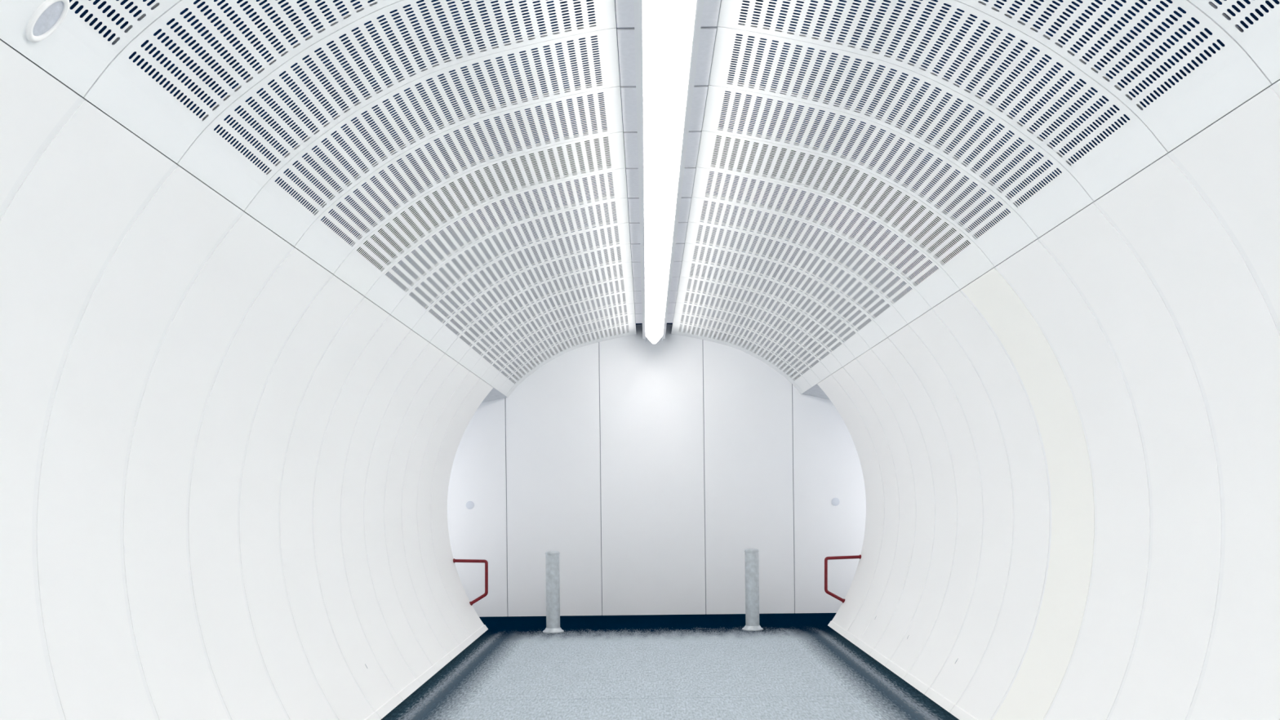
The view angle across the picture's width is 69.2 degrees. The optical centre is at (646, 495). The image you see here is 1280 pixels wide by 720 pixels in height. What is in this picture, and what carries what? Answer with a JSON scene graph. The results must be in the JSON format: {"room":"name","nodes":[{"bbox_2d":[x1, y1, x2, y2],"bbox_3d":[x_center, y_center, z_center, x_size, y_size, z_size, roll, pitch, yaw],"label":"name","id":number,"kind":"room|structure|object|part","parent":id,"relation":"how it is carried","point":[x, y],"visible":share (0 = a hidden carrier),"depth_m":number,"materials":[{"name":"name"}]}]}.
{"room":"subway station passageway","nodes":[
{"label":"subway station passageway","id":0,"kind":"room"},
{"bbox_2d":[0,39,493,719],"bbox_3d":[-2.209,0.153,2.665,0.702,3.100,17.330,-1,0,0],"label":"wall","id":1,"kind":"structure","parent":0,"point":[225,467],"depth_m":4.63,"materials":[{"name":"white"}]},
{"bbox_3d":[-2.151,0.157,2.775,0.585,2.953,0.582,-1,0,0],"label":"wall panel","id":2,"kind":"part","parent":1,"relation":"part of","materials":[{"name":"white ceramic"}]},
{"bbox_3d":[-2.151,0.157,3.389,0.585,2.953,0.582,-1,0,0],"label":"wall panel","id":3,"kind":"part","parent":1,"relation":"part of","materials":[{"name":"white ceramic"}]},
{"bbox_3d":[-2.151,0.157,4.003,0.585,2.953,0.582,-1,0,0],"label":"wall panel","id":4,"kind":"part","parent":1,"relation":"part of","materials":[{"name":"white ceramic"}]},
{"bbox_3d":[-2.151,0.157,4.617,0.585,2.953,0.582,-1,0,0],"label":"wall panel","id":5,"kind":"part","parent":1,"relation":"part of","materials":[{"name":"white ceramic"}]},
{"bbox_3d":[-2.151,0.157,5.231,0.585,2.953,0.582,-1,0,0],"label":"wall panel","id":6,"kind":"part","parent":1,"relation":"part of","materials":[{"name":"white ceramic"}]},
{"bbox_3d":[-2.151,0.157,5.845,0.585,2.953,0.582,-1,0,0],"label":"wall panel","id":7,"kind":"part","parent":1,"relation":"part of","materials":[{"name":"white ceramic"}]},
{"bbox_3d":[-2.151,0.157,6.459,0.585,2.953,0.582,-1,0,0],"label":"wall panel","id":8,"kind":"part","parent":1,"relation":"part of","materials":[{"name":"white ceramic"}]},
{"bbox_3d":[-2.151,0.157,7.073,0.585,2.953,0.582,-1,0,0],"label":"wall panel","id":9,"kind":"part","parent":1,"relation":"part of","materials":[{"name":"white ceramic"}]},
{"bbox_3d":[-2.151,0.157,7.687,0.585,2.953,0.582,-1,0,0],"label":"wall panel","id":10,"kind":"part","parent":1,"relation":"part of","materials":[{"name":"white ceramic"}]},
{"bbox_3d":[-2.151,0.157,8.301,0.585,2.953,0.582,-1,0,0],"label":"wall panel","id":11,"kind":"part","parent":1,"relation":"part of","materials":[{"name":"white ceramic"}]},
{"bbox_3d":[-2.151,0.157,8.915,0.585,2.953,0.582,-1,0,0],"label":"wall panel","id":12,"kind":"part","parent":1,"relation":"part of","materials":[{"name":"white ceramic"}]},
{"bbox_2d":[364,624,488,719],"bbox_3d":[-1.962,1.602,7.513,0.051,0.055,7.626,-1,0,0],"label":"baseboard","id":13,"kind":"structure","parent":1,"relation":"attached to","point":[394,701],"depth_m":8.08,"materials":[{"name":"white paint"}]},
{"bbox_3d":[-2.151,0.157,9.529,0.585,2.953,0.582,-1,0,0],"label":"wall panel","id":14,"kind":"part","parent":1,"relation":"part of","materials":[{"name":"white ceramic"}]},
{"bbox_3d":[-2.151,0.157,10.143,0.585,2.953,0.582,-1,0,0],"label":"wall panel","id":15,"kind":"part","parent":1,"relation":"part of","materials":[{"name":"white ceramic"}]},
{"bbox_3d":[-2.151,0.157,10.898,0.585,2.953,0.864,-1,0,0],"label":"wall panel","id":16,"kind":"part","parent":1,"relation":"part of","materials":[{"name":"white ceramic"}]},
{"bbox_2d":[453,558,488,605],"bbox_3d":[-2.141,1.050,11.290,0.422,0.576,0.052,-1,0,0],"label":"rail","id":17,"kind":"object","parent":1,"relation":"attached to","point":[485,562],"visible":1,"depth_m":11.27,"materials":[{"name":"red metal"}]},
{"bbox_2d":[0,0,1279,403],"bbox_3d":[0.099,-1.724,3.250,7.000,1.325,18.700,-1,0,0],"label":"ceiling","id":18,"kind":"structure","parent":0,"point":[815,391],"depth_m":4.95,"materials":[{"name":"white metal"}]},
{"bbox_2d":[0,0,180,97],"bbox_3d":[-1.015,-1.760,2.775,1.756,0.852,0.608,-1,0,0],"label":"ceiling panel","id":19,"kind":"structure","parent":18,"relation":"attached to","point":[75,53],"depth_m":2.92,"materials":[{"name":"white metal"}]},
{"bbox_2d":[25,0,69,42],"bbox_3d":[-1.789,-1.427,2.765,0.125,0.142,0.089,-1,0,4],"label":"ceiling speaker","id":20,"kind":"object","parent":19,"relation":"attached to","point":[48,16],"visible":1,"depth_m":2.76,"materials":[{"name":"white plastic"}]},
{"bbox_2d":[32,0,63,35],"bbox_3d":[-1.786,-1.424,2.765,0.008,0.132,0.066,40,0,0],"label":"grille","id":21,"kind":"object","parent":20,"relation":"attached to","point":[48,16],"depth_m":2.76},
{"bbox_2d":[83,0,400,163],"bbox_3d":[-1.015,-1.760,3.389,1.756,0.852,0.608,-1,0,0],"label":"ceiling panel","id":22,"kind":"structure","parent":18,"relation":"attached to","point":[123,91],"depth_m":3.41,"materials":[{"name":"white metal"}]},
{"bbox_2d":[177,0,616,210],"bbox_3d":[-1.015,-1.760,4.003,1.756,0.852,0.608,-1,0,0],"label":"ceiling panel","id":23,"kind":"structure","parent":18,"relation":"attached to","point":[211,158],"depth_m":4.01,"materials":[{"name":"white metal"}]},
{"bbox_2d":[244,27,620,246],"bbox_3d":[-1.015,-1.760,4.617,1.756,0.852,0.608,-1,0,0],"label":"ceiling panel","id":24,"kind":"structure","parent":18,"relation":"attached to","point":[273,206],"depth_m":4.57,"materials":[{"name":"white metal"}]},
{"bbox_2d":[294,85,622,273],"bbox_3d":[-1.015,-1.760,5.231,1.756,0.852,0.608,-1,0,0],"label":"ceiling panel","id":25,"kind":"structure","parent":18,"relation":"attached to","point":[319,242],"depth_m":5.20,"materials":[{"name":"white metal"}]},
{"bbox_2d":[333,131,625,296],"bbox_3d":[-1.015,-1.760,5.845,1.756,0.852,0.608,-1,0,0],"label":"ceiling panel","id":26,"kind":"structure","parent":18,"relation":"attached to","point":[355,270],"depth_m":5.82,"materials":[{"name":"white metal"}]},
{"bbox_2d":[364,168,627,314],"bbox_3d":[-1.015,-1.760,6.459,1.756,0.852,0.608,-1,0,0],"label":"ceiling panel","id":27,"kind":"structure","parent":18,"relation":"attached to","point":[385,293],"depth_m":6.43,"materials":[{"name":"white metal"}]},
{"bbox_2d":[390,197,629,328],"bbox_3d":[-1.015,-1.760,7.073,1.756,0.852,0.608,-1,0,0],"label":"ceiling panel","id":28,"kind":"structure","parent":18,"relation":"attached to","point":[408,311],"depth_m":7.04,"materials":[{"name":"white metal"}]},
{"bbox_2d":[411,222,630,342],"bbox_3d":[-1.015,-1.760,7.687,1.756,0.852,0.608,-1,0,0],"label":"ceiling panel","id":29,"kind":"structure","parent":18,"relation":"attached to","point":[427,326],"depth_m":7.66,"materials":[{"name":"white metal"}]},
{"bbox_2d":[430,243,631,352],"bbox_3d":[-1.015,-1.760,8.301,1.756,0.852,0.608,-1,0,0],"label":"ceiling panel","id":30,"kind":"structure","parent":18,"relation":"attached to","point":[445,337],"depth_m":8.28,"materials":[{"name":"white metal"}]},
{"bbox_2d":[444,261,632,362],"bbox_3d":[-1.015,-1.760,8.915,1.756,0.852,0.608,-1,0,0],"label":"ceiling panel","id":31,"kind":"structure","parent":18,"relation":"attached to","point":[459,348],"depth_m":8.89,"materials":[{"name":"white metal"}]},
{"bbox_2d":[458,276,633,370],"bbox_3d":[-1.015,-1.760,9.529,1.756,0.852,0.608,-1,0,0],"label":"ceiling panel","id":32,"kind":"structure","parent":18,"relation":"attached to","point":[471,357],"depth_m":9.51,"materials":[{"name":"white metal"}]},
{"bbox_2d":[470,290,634,377],"bbox_3d":[-1.015,-1.760,10.143,1.756,0.852,0.608,-1,0,0],"label":"ceiling panel","id":33,"kind":"structure","parent":18,"relation":"attached to","point":[482,365],"depth_m":10.12,"materials":[{"name":"white metal"}]},
{"bbox_2d":[480,302,635,384],"bbox_3d":[-1.015,-1.760,10.757,1.756,0.852,0.608,-1,0,0],"label":"ceiling panel","id":34,"kind":"structure","parent":18,"relation":"attached to","point":[491,373],"depth_m":10.74,"materials":[{"name":"white metal"}]},
{"bbox_2d":[489,313,635,390],"bbox_3d":[-1.015,-1.760,11.371,1.756,0.852,0.608,-1,0,0],"label":"ceiling panel","id":35,"kind":"structure","parent":18,"relation":"attached to","point":[500,379],"depth_m":11.36,"materials":[{"name":"white metal"}]},
{"bbox_2d":[497,323,635,395],"bbox_3d":[-1.015,-1.760,11.985,1.756,0.852,0.608,-1,0,0],"label":"ceiling panel","id":36,"kind":"structure","parent":18,"relation":"attached to","point":[508,384],"depth_m":11.96,"materials":[{"name":"white metal"}]},
{"bbox_2d":[615,0,720,343],"bbox_3d":[0.095,-2.073,3.257,0.464,0.216,18.475,-1,0,0],"label":"strip light","id":37,"kind":"object","parent":18,"relation":"attached to","point":[665,47],"visible":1,"depth_m":5.24,"materials":[{"name":"white plastic"}]},
{"bbox_2d":[645,332,662,343],"bbox_3d":[0.095,-2.045,11.839,0.220,0.157,0.318,-1,0,0],"label":"diffuser","id":38,"kind":"object","parent":37,"relation":"attached to","point":[653,340],"depth_m":11.83,"materials":[{"name":"white plastic"}]},
{"bbox_2d":[635,313,674,323],"bbox_3d":[0.093,-2.177,11.371,0.464,0.008,0.594,-1,0,0],"label":"tray","id":39,"kind":"object","parent":37,"relation":"on","point":[638,317],"depth_m":11.34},
{"bbox_2d":[645,323,663,339],"bbox_3d":[0.095,-2.045,11.371,0.220,0.157,0.610,-1,0,0],"label":"diffuser","id":40,"kind":"object","parent":37,"relation":"attached to","point":[654,335],"depth_m":11.36,"materials":[{"name":"white plastic"}]},
{"bbox_2d":[634,302,675,313],"bbox_3d":[0.093,-2.177,10.757,0.464,0.008,0.594,-1,0,0],"label":"tray","id":41,"kind":"object","parent":37,"relation":"on","point":[637,305],"depth_m":10.73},
{"bbox_2d":[633,290,677,302],"bbox_3d":[0.093,-2.177,10.143,0.464,0.008,0.594,-1,0,0],"label":"tray","id":42,"kind":"object","parent":37,"relation":"on","point":[637,294],"depth_m":10.11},
{"bbox_2d":[645,311,665,330],"bbox_3d":[0.095,-2.045,10.757,0.220,0.157,0.610,-1,0,0],"label":"diffuser","id":43,"kind":"object","parent":37,"relation":"attached to","point":[654,325],"depth_m":10.73,"materials":[{"name":"white plastic"}]},
{"bbox_2d":[632,276,679,290],"bbox_3d":[0.093,-2.177,9.529,0.464,0.008,0.594,-1,0,0],"label":"tray","id":44,"kind":"object","parent":37,"relation":"on","point":[637,280],"depth_m":9.51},
{"bbox_2d":[645,301,666,321],"bbox_3d":[0.095,-2.045,10.143,0.220,0.157,0.610,-1,0,0],"label":"diffuser","id":45,"kind":"object","parent":37,"relation":"attached to","point":[655,315],"depth_m":10.13,"materials":[{"name":"white plastic"}]},
{"bbox_2d":[644,287,667,310],"bbox_3d":[0.095,-2.045,9.529,0.220,0.157,0.610,-1,0,0],"label":"diffuser","id":46,"kind":"object","parent":37,"relation":"attached to","point":[655,303],"depth_m":9.51,"materials":[{"name":"white plastic"}]},
{"bbox_2d":[631,261,681,277],"bbox_3d":[0.093,-2.177,8.915,0.464,0.008,0.594,-1,0,0],"label":"tray","id":47,"kind":"object","parent":37,"relation":"on","point":[636,265],"depth_m":8.89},
{"bbox_2d":[644,272,668,297],"bbox_3d":[0.095,-2.045,8.915,0.220,0.157,0.610,-1,0,0],"label":"diffuser","id":48,"kind":"object","parent":37,"relation":"attached to","point":[655,290],"depth_m":8.90,"materials":[{"name":"white plastic"}]},
{"bbox_2d":[644,256,670,284],"bbox_3d":[0.095,-2.045,8.301,0.220,0.157,0.610,-1,0,0],"label":"diffuser","id":49,"kind":"object","parent":37,"relation":"attached to","point":[656,274],"depth_m":8.29,"materials":[{"name":"white plastic"}]},
{"bbox_2d":[631,243,684,262],"bbox_3d":[0.093,-2.177,8.301,0.464,0.008,0.594,-1,0,0],"label":"tray","id":50,"kind":"object","parent":37,"relation":"on","point":[635,247],"depth_m":8.28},
{"bbox_2d":[629,222,687,244],"bbox_3d":[0.093,-2.177,7.687,0.464,0.008,0.594,-1,0,0],"label":"tray","id":51,"kind":"object","parent":37,"relation":"on","point":[634,227],"depth_m":7.66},
{"bbox_2d":[644,235,672,267],"bbox_3d":[0.095,-2.045,7.687,0.220,0.157,0.610,-1,0,0],"label":"diffuser","id":52,"kind":"object","parent":37,"relation":"attached to","point":[657,256],"depth_m":7.67,"materials":[{"name":"white plastic"}]},
{"bbox_2d":[627,197,691,222],"bbox_3d":[0.093,-2.177,7.073,0.464,0.008,0.594,-1,0,0],"label":"tray","id":53,"kind":"object","parent":37,"relation":"on","point":[633,202],"depth_m":7.05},
{"bbox_2d":[644,212,675,248],"bbox_3d":[0.095,-2.045,7.073,0.220,0.157,0.610,-1,0,0],"label":"diffuser","id":54,"kind":"object","parent":37,"relation":"attached to","point":[658,236],"depth_m":7.06,"materials":[{"name":"white plastic"}]},
{"bbox_2d":[626,167,695,197],"bbox_3d":[0.093,-2.177,6.459,0.464,0.008,0.594,-1,0,0],"label":"tray","id":55,"kind":"object","parent":37,"relation":"on","point":[632,173],"depth_m":6.42,"materials":[{"name":"white metal"}]},
{"bbox_2d":[644,182,677,226],"bbox_3d":[0.095,-2.045,6.459,0.220,0.157,0.610,-1,0,0],"label":"diffuser","id":56,"kind":"object","parent":37,"relation":"attached to","point":[660,211],"depth_m":6.44,"materials":[{"name":"white plastic"}]},
{"bbox_2d":[623,130,701,168],"bbox_3d":[0.093,-2.177,5.845,0.464,0.008,0.594,-1,0,0],"label":"tray","id":57,"kind":"object","parent":37,"relation":"on","point":[630,138],"depth_m":5.82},
{"bbox_2d":[644,149,680,199],"bbox_3d":[0.095,-2.045,5.845,0.220,0.157,0.610,-1,0,0],"label":"diffuser","id":58,"kind":"object","parent":37,"relation":"attached to","point":[660,180],"depth_m":5.83,"materials":[{"name":"white plastic"}]},
{"bbox_2d":[620,85,707,131],"bbox_3d":[0.093,-2.177,5.231,0.464,0.008,0.594,-1,0,0],"label":"tray","id":59,"kind":"object","parent":37,"relation":"on","point":[628,100],"depth_m":5.19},
{"bbox_2d":[644,105,685,166],"bbox_3d":[0.095,-2.045,5.231,0.220,0.157,0.610,-1,0,0],"label":"diffuser","id":60,"kind":"object","parent":37,"relation":"attached to","point":[663,142],"depth_m":5.21,"materials":[{"name":"white plastic"}]},
{"bbox_2d":[617,26,716,86],"bbox_3d":[0.093,-2.177,4.617,0.464,0.008,0.594,-1,0,0],"label":"tray","id":61,"kind":"object","parent":37,"relation":"on","point":[626,39],"depth_m":4.58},
{"bbox_2d":[643,50,690,125],"bbox_3d":[0.095,-2.045,4.617,0.220,0.157,0.610,-1,0,0],"label":"diffuser","id":62,"kind":"object","parent":37,"relation":"attached to","point":[666,93],"depth_m":4.59,"materials":[{"name":"white plastic"}]},
{"bbox_2d":[615,0,720,27],"bbox_3d":[0.093,-2.177,4.003,0.464,0.008,0.594,-1,0,0],"label":"tray","id":63,"kind":"object","parent":37,"relation":"on","point":[624,9],"depth_m":4.18,"materials":[{"name":"white metal"}]},
{"bbox_2d":[643,0,695,72],"bbox_3d":[0.095,-2.045,4.003,0.220,0.157,0.610,-1,0,0],"label":"diffuser","id":64,"kind":"object","parent":37,"relation":"attached to","point":[668,25],"depth_m":4.02,"materials":[{"name":"white plastic"}]},
{"bbox_2d":[671,322,811,392],"bbox_3d":[1.211,-1.785,11.985,1.756,0.852,0.608,-1,0,0],"label":"ceiling panel","id":65,"kind":"structure","parent":18,"relation":"attached to","point":[802,384],"depth_m":11.97,"materials":[{"name":"white metal"}]},
{"bbox_2d":[672,312,820,386],"bbox_3d":[1.211,-1.785,11.371,1.756,0.852,0.608,-1,0,0],"label":"ceiling panel","id":66,"kind":"structure","parent":18,"relation":"attached to","point":[811,377],"depth_m":11.36,"materials":[{"name":"white metal"}]},
{"bbox_2d":[674,302,831,381],"bbox_3d":[1.211,-1.785,10.757,1.756,0.852,0.608,-1,0,0],"label":"ceiling panel","id":67,"kind":"structure","parent":18,"relation":"attached to","point":[819,369],"depth_m":10.74,"materials":[{"name":"white metal"}]},
{"bbox_2d":[675,290,842,373],"bbox_3d":[1.211,-1.785,10.143,1.756,0.852,0.608,-1,0,0],"label":"ceiling panel","id":68,"kind":"structure","parent":18,"relation":"attached to","point":[829,361],"depth_m":10.12,"materials":[{"name":"white metal"}]},
{"bbox_2d":[677,276,855,366],"bbox_3d":[1.211,-1.785,9.529,1.756,0.852,0.608,-1,0,0],"label":"ceiling panel","id":69,"kind":"structure","parent":18,"relation":"attached to","point":[842,354],"depth_m":9.51,"materials":[{"name":"white metal"}]},
{"bbox_2d":[680,261,870,358],"bbox_3d":[1.211,-1.785,8.915,1.756,0.852,0.608,-1,0,0],"label":"ceiling panel","id":70,"kind":"structure","parent":18,"relation":"attached to","point":[855,344],"depth_m":8.89,"materials":[{"name":"white metal"}]},
{"bbox_2d":[682,242,887,348],"bbox_3d":[1.211,-1.785,8.301,1.756,0.852,0.608,-1,0,0],"label":"ceiling panel","id":71,"kind":"structure","parent":18,"relation":"attached to","point":[871,333],"depth_m":8.28,"materials":[{"name":"white metal"}]},
{"bbox_2d":[684,222,907,337],"bbox_3d":[1.211,-1.785,7.687,1.756,0.852,0.608,-1,0,0],"label":"ceiling panel","id":72,"kind":"structure","parent":18,"relation":"attached to","point":[890,321],"depth_m":7.66,"materials":[{"name":"white metal"}]},
{"bbox_2d":[688,195,931,323],"bbox_3d":[1.211,-1.785,7.073,1.756,0.852,0.608,-1,0,0],"label":"ceiling panel","id":73,"kind":"structure","parent":18,"relation":"attached to","point":[912,304],"depth_m":7.05,"materials":[{"name":"white metal"}]},
{"bbox_2d":[692,167,959,307],"bbox_3d":[1.211,-1.785,6.459,1.756,0.852,0.608,-1,0,0],"label":"ceiling panel","id":74,"kind":"structure","parent":18,"relation":"attached to","point":[939,286],"depth_m":6.43,"materials":[{"name":"white metal"}]},
{"bbox_2d":[696,130,995,288],"bbox_3d":[1.211,-1.785,5.845,1.756,0.852,0.608,-1,0,0],"label":"ceiling panel","id":75,"kind":"structure","parent":18,"relation":"attached to","point":[971,263],"depth_m":5.82,"materials":[{"name":"white metal"}]},
{"bbox_2d":[702,84,1038,266],"bbox_3d":[1.211,-1.785,5.231,1.756,0.852,0.608,-1,0,0],"label":"ceiling panel","id":76,"kind":"structure","parent":18,"relation":"attached to","point":[1011,234],"depth_m":5.20,"materials":[{"name":"white metal"}]},
{"bbox_2d":[708,26,1093,237],"bbox_3d":[1.211,-1.785,4.617,1.756,0.852,0.608,-1,0,0],"label":"ceiling panel","id":77,"kind":"structure","parent":18,"relation":"attached to","point":[1063,197],"depth_m":4.59,"materials":[{"name":"white metal"}]},
{"bbox_2d":[717,0,1168,200],"bbox_3d":[1.211,-1.785,4.003,1.756,0.852,0.608,-1,0,0],"label":"ceiling panel","id":78,"kind":"structure","parent":18,"relation":"attached to","point":[1131,148],"depth_m":4.02,"materials":[{"name":"white metal"}]},
{"bbox_2d":[956,0,1272,151],"bbox_3d":[1.211,-1.785,3.389,1.756,0.852,0.608,-1,0,0],"label":"ceiling panel","id":79,"kind":"structure","parent":18,"relation":"attached to","point":[1228,78],"depth_m":3.41,"materials":[{"name":"white metal"}]},
{"bbox_2d":[1188,0,1279,83],"bbox_3d":[1.211,-1.785,2.775,1.756,0.852,0.608,-1,0,0],"label":"ceiling panel","id":80,"kind":"structure","parent":18,"relation":"attached to","point":[1261,39],"depth_m":3.01,"materials":[{"name":"white metal"}]},
{"bbox_2d":[447,324,866,617],"bbox_3d":[0.114,-0.373,12.560,7.200,3.957,0.120,-1,0,0],"label":"wall","id":81,"kind":"structure","parent":0,"point":[651,470],"depth_m":12.50,"materials":[{"name":"grey"}]},
{"bbox_2d":[466,501,474,509],"bbox_3d":[-2.382,0.125,12.496,0.110,0.110,0.008,-1,0,0],"label":"cover plate","id":82,"kind":"object","parent":81,"relation":"attached to","point":[469,504],"visible":1,"depth_m":12.49,"materials":[{"name":"white"}]},
{"bbox_3d":[-2.644,-0.332,12.507,1.485,3.937,0.014,-1,0,0],"label":"wall panel","id":83,"kind":"part","parent":81,"relation":"part of","materials":[{"name":"ceramic"}]},
{"bbox_3d":[-1.261,-0.347,12.507,1.264,3.937,0.014,-1,0,0],"label":"wall panel","id":84,"kind":"part","parent":81,"relation":"part of","materials":[{"name":"metal"}]},
{"bbox_3d":[0.075,-0.362,12.507,1.393,3.937,0.014,-1,0,0],"label":"wall panel","id":85,"kind":"part","parent":81,"relation":"part of","materials":[{"name":"metal"}]},
{"bbox_3d":[1.375,-0.377,12.507,1.190,3.937,0.014,-1,0,0],"label":"wall panel","id":86,"kind":"part","parent":81,"relation":"part of","materials":[{"name":"ceramic"}]},
{"bbox_3d":[2.796,-0.393,12.507,1.636,3.937,0.014,-1,0,0],"label":"wall panel","id":87,"kind":"part","parent":81,"relation":"part of","materials":[{"name":"ceramic"}]},
{"bbox_2d":[831,497,839,506],"bbox_3d":[2.544,0.081,12.496,0.110,0.110,0.008,-1,0,0],"label":"cover plate","id":88,"kind":"object","parent":81,"relation":"attached to","point":[835,501],"visible":1,"depth_m":12.49,"materials":[{"name":"white metal"}]},
{"bbox_2d":[380,613,959,719],"bbox_3d":[0.137,1.681,3.250,7.200,0.150,18.700,-1,0,0],"label":"floor","id":89,"kind":"structure","parent":0,"point":[637,667],"depth_m":8.23,"materials":[{"name":"grey carpet"}]},
{"bbox_2d":[542,551,564,633],"bbox_3d":[-1.120,1.139,11.050,0.250,0.962,0.250,-1,0,0],"label":"steel post","id":90,"kind":"object","parent":89,"relation":"on","point":[552,557],"visible":1,"depth_m":10.98,"materials":[{"name":"silver metal"}]},
{"bbox_2d":[742,548,763,631],"bbox_3d":[1.256,1.112,11.050,0.250,0.962,0.250,-1,0,0],"label":"steel post","id":91,"kind":"object","parent":89,"relation":"on","point":[752,562],"visible":1,"depth_m":10.98,"materials":[{"name":"silver metal"}]},
{"bbox_2d":[817,79,1279,719],"bbox_3d":[2.448,0.100,2.665,0.702,3.100,17.330,-1,0,0],"label":"wall","id":92,"kind":"structure","parent":0,"point":[1069,460],"depth_m":5.15,"materials":[{"name":"white"}]},
{"bbox_2d":[824,555,861,603],"bbox_3d":[2.385,1.013,11.290,0.449,0.586,0.052,-1,0,0],"label":"rail","id":93,"kind":"object","parent":92,"relation":"attached to","point":[842,600],"visible":1,"depth_m":11.27,"materials":[{"name":"red metal"}]},
{"bbox_3d":[2.390,0.105,10.898,0.585,2.953,0.864,-1,0,0],"label":"wall panel","id":94,"kind":"part","parent":92,"relation":"part of","materials":[{"name":"white ceramic"}]},
{"bbox_3d":[2.390,0.105,10.143,0.585,2.953,0.582,-1,0,0],"label":"wall panel","id":95,"kind":"part","parent":92,"relation":"part of","materials":[{"name":"white ceramic"}]},
{"bbox_3d":[2.390,0.105,9.529,0.585,2.953,0.582,-1,0,0],"label":"wall panel","id":96,"kind":"part","parent":92,"relation":"part of","materials":[{"name":"white ceramic"}]},
{"bbox_3d":[2.390,0.105,8.915,0.585,2.953,0.582,-1,0,0],"label":"wall panel","id":97,"kind":"part","parent":92,"relation":"part of","materials":[{"name":"white ceramic"}]},
{"bbox_2d":[827,620,977,719],"bbox_3d":[2.234,1.554,7.513,0.051,0.055,7.626,-1,0,0],"label":"baseboard","id":98,"kind":"structure","parent":92,"relation":"attached to","point":[936,697],"depth_m":7.90,"materials":[{"name":"white paint"}]},
{"bbox_3d":[2.390,0.105,8.301,0.585,2.953,0.582,-1,0,0],"label":"wall panel","id":99,"kind":"part","parent":92,"relation":"part of","materials":[{"name":"white ceramic"}]},
{"bbox_3d":[2.390,0.105,7.687,0.585,2.953,0.582,-1,0,0],"label":"wall panel","id":100,"kind":"part","parent":92,"relation":"part of","materials":[{"name":"white ceramic"}]},
{"bbox_3d":[2.390,0.105,7.073,0.585,2.953,0.582,-1,0,0],"label":"wall panel","id":101,"kind":"part","parent":92,"relation":"part of","materials":[{"name":"white ceramic"}]},
{"bbox_3d":[2.390,0.105,6.459,0.585,2.953,0.582,-1,0,0],"label":"wall panel","id":102,"kind":"part","parent":92,"relation":"part of","materials":[{"name":"white ceramic"}]},
{"bbox_3d":[2.390,0.105,5.845,0.585,2.953,0.582,-1,0,0],"label":"wall panel","id":103,"kind":"part","parent":92,"relation":"part of","materials":[{"name":"white ceramic"}]},
{"bbox_3d":[2.390,0.105,5.231,0.585,2.953,0.582,-1,0,0],"label":"wall panel","id":104,"kind":"part","parent":92,"relation":"part of","materials":[{"name":"white ceramic"}]},
{"bbox_3d":[2.390,0.105,4.617,0.585,2.953,0.582,-1,0,0],"label":"wall panel","id":105,"kind":"part","parent":92,"relation":"part of","materials":[{"name":"white paint"}]},
{"bbox_3d":[2.390,0.105,4.003,0.585,2.953,0.582,-1,0,0],"label":"wall panel","id":106,"kind":"part","parent":92,"relation":"part of","materials":[{"name":"white paint"}]},
{"bbox_3d":[2.390,0.105,3.389,0.585,2.953,0.582,-1,0,0],"label":"wall panel","id":107,"kind":"part","parent":92,"relation":"part of","materials":[{"name":"white ceramic"}]}
]}

